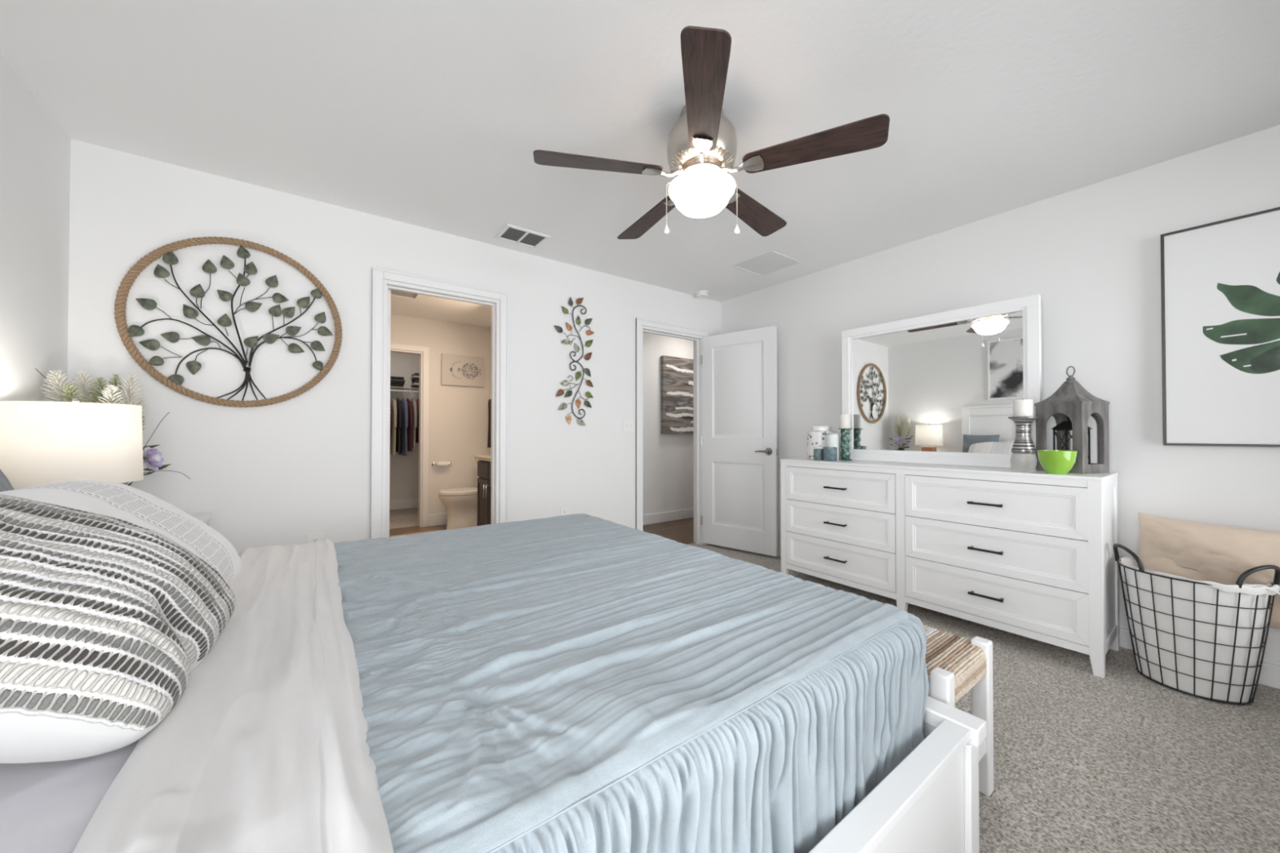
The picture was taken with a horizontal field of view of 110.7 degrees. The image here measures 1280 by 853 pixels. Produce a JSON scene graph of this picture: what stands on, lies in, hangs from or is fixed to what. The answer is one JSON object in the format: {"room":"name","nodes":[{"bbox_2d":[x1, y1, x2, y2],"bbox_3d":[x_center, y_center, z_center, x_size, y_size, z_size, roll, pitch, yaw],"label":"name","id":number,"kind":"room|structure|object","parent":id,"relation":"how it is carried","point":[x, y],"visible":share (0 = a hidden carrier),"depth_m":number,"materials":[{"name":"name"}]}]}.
{"room":"bedroom","nodes":[
{"label":"bedroom","id":0,"kind":"room"},
{"bbox_2d":[0,53,71,489],"bbox_3d":[-1.510,-0.108,0.463,0.100,2.440,3.980,0,-1,-37],"label":"wall","id":1,"kind":"structure","parent":0,"point":[35,149],"depth_m":1.73,"materials":[{"name":"white paint"}]},
{"bbox_2d":[66,138,720,553],"bbox_3d":[-0.331,-0.066,4.404,6.489,2.440,1.180,0,-1,-37],"label":"wall","id":2,"kind":"structure","parent":0,"point":[280,473],"depth_m":2.52,"materials":[{"name":"white paint"}]},
{"bbox_2d":[114,236,342,407],"bbox_3d":[-2.102,-0.549,2.333,0.887,0.886,0.037,0,-1,-37],"label":"wall art","id":3,"kind":"object","parent":2,"relation":"attached to","point":[174,382],"visible":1,"depth_m":2.29,"materials":[{"name":"metal"}]},
{"bbox_2d":[306,532,323,542],"bbox_3d":[-1.855,0.662,2.527,0.073,0.117,0.008,0,-1,-37],"label":"wall outlet","id":4,"kind":"object","parent":2,"relation":"attached to","point":[313,537],"visible":0.43,"depth_m":2.53,"materials":[{"name":"white plastic"}]},
{"bbox_2d":[386,289,391,537],"bbox_3d":[-1.845,0.118,3.133,0.151,2.020,0.690,0,-1,-38],"label":"door","id":5,"kind":"structure","parent":2,"relation":"in","point":[389,291],"depth_m":2.87,"materials":[{"name":"white paint"}]},
{"bbox_2d":[370,266,508,538],"bbox_3d":[-1.292,0.082,2.941,0.846,2.112,0.024,0,-1,-37],"label":"trim","id":6,"kind":"structure","parent":2,"relation":"attached to","point":[379,275],"depth_m":2.78,"materials":[{"name":"white paint"}]},
{"bbox_2d":[382,280,499,537],"bbox_3d":[-1.335,0.114,2.999,0.722,2.050,0.125,0,-1,-37],"label":"trim","id":7,"kind":"structure","parent":2,"relation":"attached to","point":[495,304],"depth_m":3.13,"materials":[{"name":"white paint"}]},
{"bbox_2d":[560,506,568,515],"bbox_3d":[-0.590,0.682,3.465,0.073,0.117,0.008,0,-1,-37],"label":"wall outlet","id":8,"kind":"object","parent":2,"relation":"attached to","point":[564,510],"visible":0.57,"depth_m":3.46,"materials":[{"name":"white plastic"}]},
{"bbox_2d":[554,297,594,425],"bbox_3d":[-0.518,-0.531,3.516,0.360,1.030,0.009,0,-1,-37],"label":"wall art","id":9,"kind":"object","parent":2,"relation":"attached to","point":[579,301],"visible":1,"depth_m":3.53,"materials":[{"name":"brown metal"}]},
{"bbox_2d":[622,418,633,432],"bbox_3d":[-0.099,-0.015,3.832,0.115,0.117,0.014,0,-1,-37],"label":"light switch","id":10,"kind":"object","parent":2,"relation":"attached to","point":[628,424],"visible":1,"depth_m":3.83,"materials":[{"name":"white plastic"}]},
{"bbox_2d":[643,508,693,524],"bbox_3d":[0.514,1.108,5.619,3.470,0.118,0.014,0,-1,-37],"label":"baseboard","id":11,"kind":"structure","parent":2,"relation":"attached to","point":[648,519],"depth_m":5.49,"materials":[{"name":"white paint"}]},
{"bbox_2d":[635,317,708,544],"bbox_3d":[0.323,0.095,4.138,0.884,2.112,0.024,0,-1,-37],"label":"trim","id":12,"kind":"structure","parent":2,"relation":"attached to","point":[639,322],"depth_m":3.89,"materials":[{"name":"white paint"}]},
{"bbox_2d":[660,355,693,434],"bbox_3d":[0.639,-0.398,5.700,0.912,0.960,0.054,0,-1,-37],"label":"abstract painting","id":13,"kind":"object","parent":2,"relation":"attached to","point":[676,373],"visible":0.55,"depth_m":5.53,"materials":[{"name":"paint"}]},
{"bbox_2d":[701,325,777,556],"bbox_3d":[0.908,0.119,4.131,0.766,2.020,0.151,-1,-1,40],"label":"door","id":14,"kind":"structure","parent":2,"relation":"in","point":[739,437],"depth_m":4.09,"materials":[{"name":"white paint"}]},
{"bbox_2d":[389,352,419,500],"bbox_3d":[-3.251,-0.052,5.732,2.600,2.440,1.520,0,-1,-37],"label":"wall","id":15,"kind":"structure","parent":0,"point":[403,470],"depth_m":6.43,"materials":[{"name":"white paint"}]},
{"bbox_2d":[389,497,418,510],"bbox_3d":[-3.820,1.102,6.110,1.950,0.140,0.014,0,-1,-37],"label":"baseboard","id":16,"kind":"structure","parent":15,"relation":"attached to","point":[414,502],"depth_m":6.40,"materials":[{"name":"white paint"}]},
{"bbox_2d":[390,386,418,392],"bbox_3d":[-3.692,-0.521,5.962,1.920,0.063,0.413,0,-1,-37],"label":"wire shelf","id":17,"kind":"object","parent":15,"relation":"attached to","point":[400,388],"visible":0.14,"depth_m":6.15,"materials":[{"name":"white metal"}]},
{"bbox_2d":[390,396,396,454],"bbox_3d":[-3.345,-0.079,5.986,0.062,0.882,0.532,0,-1,-36],"label":"clothing","id":18,"kind":"object","parent":17,"relation":"hanging from","point":[393,402],"visible":0.77,"depth_m":5.82,"materials":[{"name":"beige fabric"}]},
{"bbox_2d":[390,376,404,386],"bbox_3d":[-3.397,-0.621,6.103,0.250,0.139,0.272,0,-1,-37],"label":"folded clothes","id":19,"kind":"object","parent":17,"relation":"on","point":[395,381],"visible":0.5,"depth_m":6.02,"materials":[{"name":"black fabric"}]},
{"bbox_2d":[395,391,402,453],"bbox_3d":[-3.293,-0.088,6.024,0.062,0.862,0.532,0,-1,-35],"label":"clothing","id":20,"kind":"object","parent":17,"relation":"hanging from","point":[399,411],"visible":0.74,"depth_m":5.85,"materials":[{"name":"grey fabric"}]},
{"bbox_2d":[398,397,408,456],"bbox_3d":[-3.245,-0.068,6.060,0.062,0.902,0.532,0,-1,-38],"label":"clothing","id":21,"kind":"object","parent":17,"relation":"hanging from","point":[404,403],"visible":0.64,"depth_m":5.90,"materials":[{"name":"blue fabric"}]},
{"bbox_2d":[405,390,413,451],"bbox_3d":[-3.197,-0.098,6.096,0.062,0.842,0.532,0,-1,-38],"label":"clothing","id":22,"kind":"object","parent":17,"relation":"hanging from","point":[410,403],"visible":0.47,"depth_m":5.93,"materials":[{"name":"red fabric"}]},
{"bbox_2d":[410,390,417,448],"bbox_3d":[-3.153,-0.117,6.129,0.062,0.802,0.532,0,-1,-37],"label":"clothing","id":23,"kind":"object","parent":17,"relation":"hanging from","point":[415,404],"visible":0.52,"depth_m":5.94,"materials":[{"name":"grey fabric"}]},
{"bbox_2d":[410,373,419,387],"bbox_3d":[-3.144,-0.654,6.291,0.170,0.209,0.272,0,-1,-37],"label":"folded clothes","id":24,"kind":"object","parent":17,"relation":"on","point":[415,379],"visible":0.38,"depth_m":6.17,"materials":[{"name":"black fabric"}]},
{"bbox_2d":[415,398,418,443],"bbox_3d":[-3.096,-0.147,6.171,0.062,0.742,0.532,0,-1,-37],"label":"clothing","id":25,"kind":"object","parent":17,"relation":"hanging from","point":[417,400],"visible":0.24,"depth_m":6.08,"materials":[{"name":"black fabric"}]},
{"bbox_2d":[390,314,489,514],"bbox_3d":[-2.878,-0.060,4.994,2.320,2.440,0.110,0,-1,-37],"label":"wall","id":26,"kind":"structure","parent":0,"point":[458,415],"depth_m":5.36,"materials":[{"name":"white paint"}]},
{"bbox_2d":[390,343,429,527],"bbox_3d":[-2.867,0.107,4.991,0.865,2.106,0.128,0,-1,-37],"label":"trim","id":27,"kind":"structure","parent":26,"relation":"attached to","point":[424,357],"depth_m":5.17,"materials":[{"name":"white paint"}]},
{"bbox_2d":[427,512,447,526],"bbox_3d":[-2.198,1.094,5.408,0.719,0.140,0.014,0,-1,-37],"label":"baseboard","id":28,"kind":"structure","parent":26,"relation":"attached to","point":[437,519],"depth_m":5.25,"materials":[{"name":"white paint"}]},
{"bbox_2d":[431,462,451,466],"bbox_3d":[-2.349,0.435,5.260,0.218,0.056,0.083,0,-1,-37],"label":"paper holder","id":29,"kind":"object","parent":26,"relation":"attached to","point":[433,464],"visible":1,"depth_m":5.23,"materials":[{"name":"white metal"}]},
{"bbox_2d":[441,353,484,386],"bbox_3d":[-2.170,-0.697,5.436,0.494,0.372,0.033,0,-1,-37],"label":"picture","id":30,"kind":"object","parent":26,"relation":"attached to","point":[456,370],"visible":1,"depth_m":5.42,"materials":[{"name":"grey fabric"}]},
{"bbox_2d":[489,327,491,455],"bbox_3d":[-2.154,-0.070,4.024,2.530,2.440,2.510,0,-1,-37],"label":"wall","id":31,"kind":"structure","parent":0,"point":[491,327],"depth_m":5.62,"materials":[{"name":"white paint"}]},
{"bbox_2d":[487,399,491,448],"bbox_3d":[-1.818,-0.059,5.449,0.074,0.616,0.220,0,-1,-37],"label":"mirror","id":32,"kind":"object","parent":31,"relation":"hanging from","point":[489,439],"visible":0.48,"depth_m":5.46,"materials":[{"name":"black mirror"}]},
{"bbox_2d":[0,0,1279,328],"bbox_3d":[-0.970,-1.337,3.403,4.454,0.080,8.140,0,-1,-37],"label":"ceiling","id":33,"kind":"structure","parent":0,"point":[431,114],"depth_m":1.79,"materials":[{"name":"white paint"}]},
{"bbox_2d":[388,288,419,299],"bbox_3d":[-2.261,-1.283,4.232,0.270,0.010,0.270,0,-1,-37],"label":"ceiling vent","id":34,"kind":"object","parent":33,"relation":"in","point":[395,293],"visible":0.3,"depth_m":4.28,"materials":[{"name":"white metal"}]},
{"bbox_2d":[494,223,550,248],"bbox_3d":[-0.799,-1.295,3.013,0.297,0.012,0.240,0,-1,-37],"label":"ceiling vent","id":35,"kind":"object","parent":33,"relation":"in","point":[510,233],"visible":1,"depth_m":3.01,"materials":[{"name":"white metal"}]},
{"bbox_2d":[695,290,709,297],"bbox_3d":[0.594,-1.268,4.225,0.128,0.040,0.128,0,-1,-37],"label":"smoke detector","id":36,"kind":"object","parent":33,"relation":"attached to","point":[700,294],"visible":1,"depth_m":4.19,"materials":[{"name":"white plastic"}]},
{"bbox_2d":[533,26,889,239],"bbox_3d":[0.258,-1.059,1.889,1.316,0.508,1.306,0,-1,-37],"label":"ceiling fan","id":37,"kind":"object","parent":33,"relation":"hanging from","point":[702,145],"visible":1,"depth_m":1.73,"materials":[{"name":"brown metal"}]},
{"bbox_2d":[730,249,802,276],"bbox_3d":[1.003,-1.293,3.514,0.400,0.005,0.390,0,-1,-37],"label":"ceiling vent","id":38,"kind":"object","parent":33,"relation":"in","point":[770,262],"visible":1,"depth_m":3.50,"materials":[{"name":"white metal"}]},
{"bbox_2d":[389,507,1279,852],"bbox_3d":[-0.106,1.175,4.004,6.589,0.050,8.020,0,-1,-37],"label":"floor","id":39,"kind":"structure","parent":0,"point":[1124,761],"depth_m":1.52,"materials":[{"name":"grey carpet"}]},
{"bbox_2d":[189,512,212,526],"bbox_3d":[-2.098,0.776,1.779,0.500,0.700,0.850,0,-1,-37],"label":"nightstand","id":40,"kind":"object","parent":39,"relation":"on","point":[204,517],"visible":0.02,"depth_m":2.16,"materials":[{"name":"white paint"}]},
{"bbox_2d":[0,398,143,488],"bbox_3d":[-2.056,0.158,1.611,0.333,0.532,0.333,0,-1,-37],"label":"table lamp","id":41,"kind":"object","parent":40,"relation":"on","point":[42,442],"visible":0.74,"depth_m":1.50,"materials":[{"name":"white fabric"}]},
{"bbox_2d":[35,368,190,485],"bbox_3d":[-2.288,0.089,1.908,0.387,0.676,0.331,0,-1,7],"label":"flower vase","id":42,"kind":"object","parent":40,"relation":"on","point":[153,460],"visible":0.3,"depth_m":1.91,"materials":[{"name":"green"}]},
{"bbox_2d":[389,529,439,537],"bbox_3d":[-2.312,1.147,4.436,0.740,0.015,0.800,0,-1,-37],"label":"bath mat","id":43,"kind":"object","parent":39,"relation":"on","point":[437,530],"visible":0.08,"depth_m":4.78,"materials":[{"name":"beige"}]},
{"bbox_2d":[438,459,479,529],"bbox_3d":[-2.007,0.774,5.176,0.652,0.775,0.420,0,-1,-37],"label":"toilet","id":44,"kind":"object","parent":39,"relation":"on","point":[460,504],"visible":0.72,"depth_m":5.02,"materials":[{"name":"white ceramic"}]},
{"bbox_2d":[475,455,490,525],"bbox_3d":[-1.204,0.716,4.278,0.468,0.872,1.160,0,-1,-37],"label":"bathroom vanity","id":45,"kind":"object","parent":39,"relation":"on","point":[483,503],"visible":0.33,"depth_m":4.43,"materials":[{"name":"brown wood"}]},
{"bbox_2d":[475,455,490,462],"bbox_3d":[-1.198,0.309,4.287,0.453,0.037,1.160,0,-1,-37],"label":"countertop","id":46,"kind":"structure","parent":45,"relation":"on","point":[486,458],"depth_m":4.43,"materials":[{"name":"beige stone"}]},
{"bbox_2d":[808,696,986,852],"bbox_3d":[-0.603,0.389,1.175,2.189,1.462,1.882,0,-1,-37],"label":"frame","id":47,"kind":"object","parent":39,"relation":"on","point":[928,802],"visible":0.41,"depth_m":0.94,"materials":[{"name":"white paint"}]},
{"bbox_2d":[0,738,139,852],"bbox_3d":[-0.619,0.673,1.184,2.023,0.394,1.677,0,-1,-37],"label":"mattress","id":48,"kind":"object","parent":47,"relation":"on","point":[46,806],"visible":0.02,"depth_m":0.56,"materials":[{"name":"beige fabric"}]},
{"bbox_2d":[0,469,13,492],"bbox_3d":[-1.712,0.254,1.131,0.170,0.423,0.400,0,-1,-37],"label":"pillow","id":49,"kind":"object","parent":48,"relation":"on","point":[5,485],"visible":0.09,"depth_m":1.22,"materials":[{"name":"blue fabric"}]},
{"bbox_2d":[0,494,235,763],"bbox_3d":[-0.974,0.282,0.686,0.479,0.371,0.515,0,-1,-37],"label":"striped cushion","id":50,"kind":"object","parent":48,"relation":"on","point":[105,621],"visible":1,"depth_m":0.63,"materials":[{"name":"white fabric"}]},
{"bbox_2d":[0,480,241,586],"bbox_3d":[-1.323,0.319,1.060,0.503,0.372,0.700,0,-1,-35],"label":"embroidered pillow","id":51,"kind":"object","parent":48,"relation":"on","point":[121,501],"visible":0.36,"depth_m":1.10,"materials":[{"name":"fabric"}]},
{"bbox_2d":[72,539,394,852],"bbox_3d":[-0.851,0.584,1.006,0.309,0.320,1.787,0,-1,-37],"label":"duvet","id":52,"kind":"object","parent":48,"relation":"on","point":[264,748],"visible":0.92,"depth_m":0.60,"materials":[{"name":"beige fabric"}]},
{"bbox_2d":[333,513,928,852],"bbox_3d":[-0.275,0.628,1.436,1.216,0.382,1.758,0,-1,-37],"label":"bedspread","id":53,"kind":"object","parent":48,"relation":"on","point":[579,682],"visible":0.98,"depth_m":0.82,"materials":[{"name":"blue fabric"}]},
{"bbox_2d":[780,457,1119,678],"bbox_3d":[1.744,0.686,2.803,0.480,0.902,1.709,0,-1,-37],"label":"dresser","id":54,"kind":"object","parent":39,"relation":"on","point":[1030,554],"visible":0.97,"depth_m":2.40,"materials":[{"name":"white paint"}]},
{"bbox_2d":[813,448,822,460],"bbox_3d":[1.306,0.198,3.241,0.068,0.082,0.068,0,-1,-37],"label":"cup","id":55,"kind":"object","parent":54,"relation":"on","point":[817,453],"visible":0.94,"depth_m":3.21,"materials":[{"name":"blue glass"}]},
{"bbox_2d":[807,426,834,459],"bbox_3d":[1.384,0.114,3.389,0.194,0.254,0.194,0,-1,-37],"label":"ceramic jar","id":56,"kind":"object","parent":54,"relation":"on","point":[816,437],"visible":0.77,"depth_m":3.33,"materials":[{"name":"white ceramic"}]},
{"bbox_2d":[822,447,836,461],"bbox_3d":[1.362,0.190,3.173,0.092,0.098,0.092,0,-1,-37],"label":"cup","id":57,"kind":"object","parent":54,"relation":"on","point":[829,454],"visible":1,"depth_m":3.13,"materials":[{"name":"blue glass"}]},
{"bbox_2d":[826,433,839,460],"bbox_3d":[1.408,0.141,3.239,0.090,0.197,0.090,0,-1,-37],"label":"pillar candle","id":58,"kind":"object","parent":54,"relation":"on","point":[832,439],"visible":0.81,"depth_m":3.20,"materials":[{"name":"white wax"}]},
{"bbox_2d":[838,428,852,461],"bbox_3d":[1.495,0.123,3.222,0.094,0.232,0.094,0,-1,-37],"label":"glass candle holder","id":59,"kind":"object","parent":54,"relation":"on","point":[845,433],"visible":0.97,"depth_m":3.20,"materials":[{"name":"green glass"}]},
{"bbox_2d":[839,413,851,428],"bbox_3d":[1.495,-0.049,3.224,0.076,0.112,0.076,0,-1,-37],"label":"pillar candle","id":60,"kind":"object","parent":59,"relation":"on","point":[845,420],"visible":1,"depth_m":3.19,"materials":[{"name":"white wax"}]},
{"bbox_2d":[841,293,1042,467],"bbox_3d":[1.864,-0.246,2.877,0.043,0.962,1.119,0,-1,-37],"label":"dresser mirror","id":61,"kind":"object","parent":54,"relation":"on","point":[942,388],"visible":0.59,"depth_m":2.79,"materials":[{"name":"white paint"}]},
{"bbox_2d":[1008,416,1039,471],"bbox_3d":[2.062,0.086,2.381,0.126,0.288,0.126,0,-1,-37],"label":"candlestick","id":62,"kind":"object","parent":54,"relation":"on","point":[1023,458],"visible":1,"depth_m":2.35,"materials":[{"name":"silver metal"}]},
{"bbox_2d":[1013,398,1033,417],"bbox_3d":[2.062,-0.107,2.383,0.084,0.098,0.084,0,-1,-37],"label":"pillar candle","id":63,"kind":"object","parent":62,"relation":"on","point":[1024,407],"visible":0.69,"depth_m":2.35,"materials":[{"name":"white wax"}]},
{"bbox_2d":[1036,449,1077,474],"bbox_3d":[2.056,0.171,2.184,0.145,0.115,0.145,0,-1,-37],"label":"bowl","id":64,"kind":"object","parent":54,"relation":"on","point":[1052,461],"visible":1,"depth_m":2.14,"materials":[{"name":"green ceramic"}]},
{"bbox_2d":[1034,365,1109,474],"bbox_3d":[2.244,-0.046,2.305,0.206,0.550,0.206,0,-1,-17],"label":"wooden lantern","id":65,"kind":"object","parent":54,"relation":"on","point":[1071,400],"visible":0.96,"depth_m":2.23,"materials":[{"name":"grey wood"}]},
{"bbox_2d":[1050,417,1092,464],"bbox_3d":[2.244,0.075,2.303,0.116,0.280,0.116,0,-1,-17],"label":"metal lantern","id":66,"kind":"object","parent":65,"relation":"in","point":[1064,425],"visible":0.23,"depth_m":2.30,"materials":[{"name":"black metal"}]},
{"bbox_2d":[923,624,994,796],"bbox_3d":[0.592,0.895,1.749,0.355,0.462,1.208,0,-1,-37],"label":"bench","id":67,"kind":"object","parent":39,"relation":"on","point":[968,663],"visible":0.18,"depth_m":1.34,"materials":[{"name":"white paint"}]},
{"bbox_2d":[1112,543,1279,705],"bbox_3d":[2.423,0.832,1.928,0.364,0.582,0.491,0,-1,-37],"label":"wire basket","id":68,"kind":"object","parent":39,"relation":"on","point":[1202,638],"visible":0.94,"depth_m":1.83,"materials":[{"name":"black metal"}]},
{"bbox_2d":[1137,512,1279,629],"bbox_3d":[2.598,0.632,1.902,0.637,0.459,0.204,-1,-1,41],"label":"blanket","id":69,"kind":"object","parent":68,"relation":"in","point":[1192,550],"visible":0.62,"depth_m":1.92,"materials":[{"name":"beige fabric"}]},
{"bbox_2d":[720,124,1279,661],"bbox_3d":[1.988,-0.081,3.054,0.100,2.440,3.980,0,-1,-37],"label":"wall","id":70,"kind":"structure","parent":0,"point":[1091,253],"depth_m":2.36,"materials":[{"name":"white paint"}]},
{"bbox_2d":[777,542,1279,688],"bbox_3d":[1.951,1.080,2.997,0.014,0.118,3.751,0,-1,-37],"label":"baseboard","id":71,"kind":"structure","parent":70,"relation":"attached to","point":[1269,676],"depth_m":1.94,"materials":[{"name":"white paint"}]},
{"bbox_2d":[1160,207,1279,447],"bbox_3d":[2.778,-0.430,1.871,0.044,1.028,0.741,0,-1,-37],"label":"picture","id":72,"kind":"object","parent":70,"relation":"attached to","point":[1220,280],"visible":1,"depth_m":2.02,"materials":[{"name":"grey paper"}]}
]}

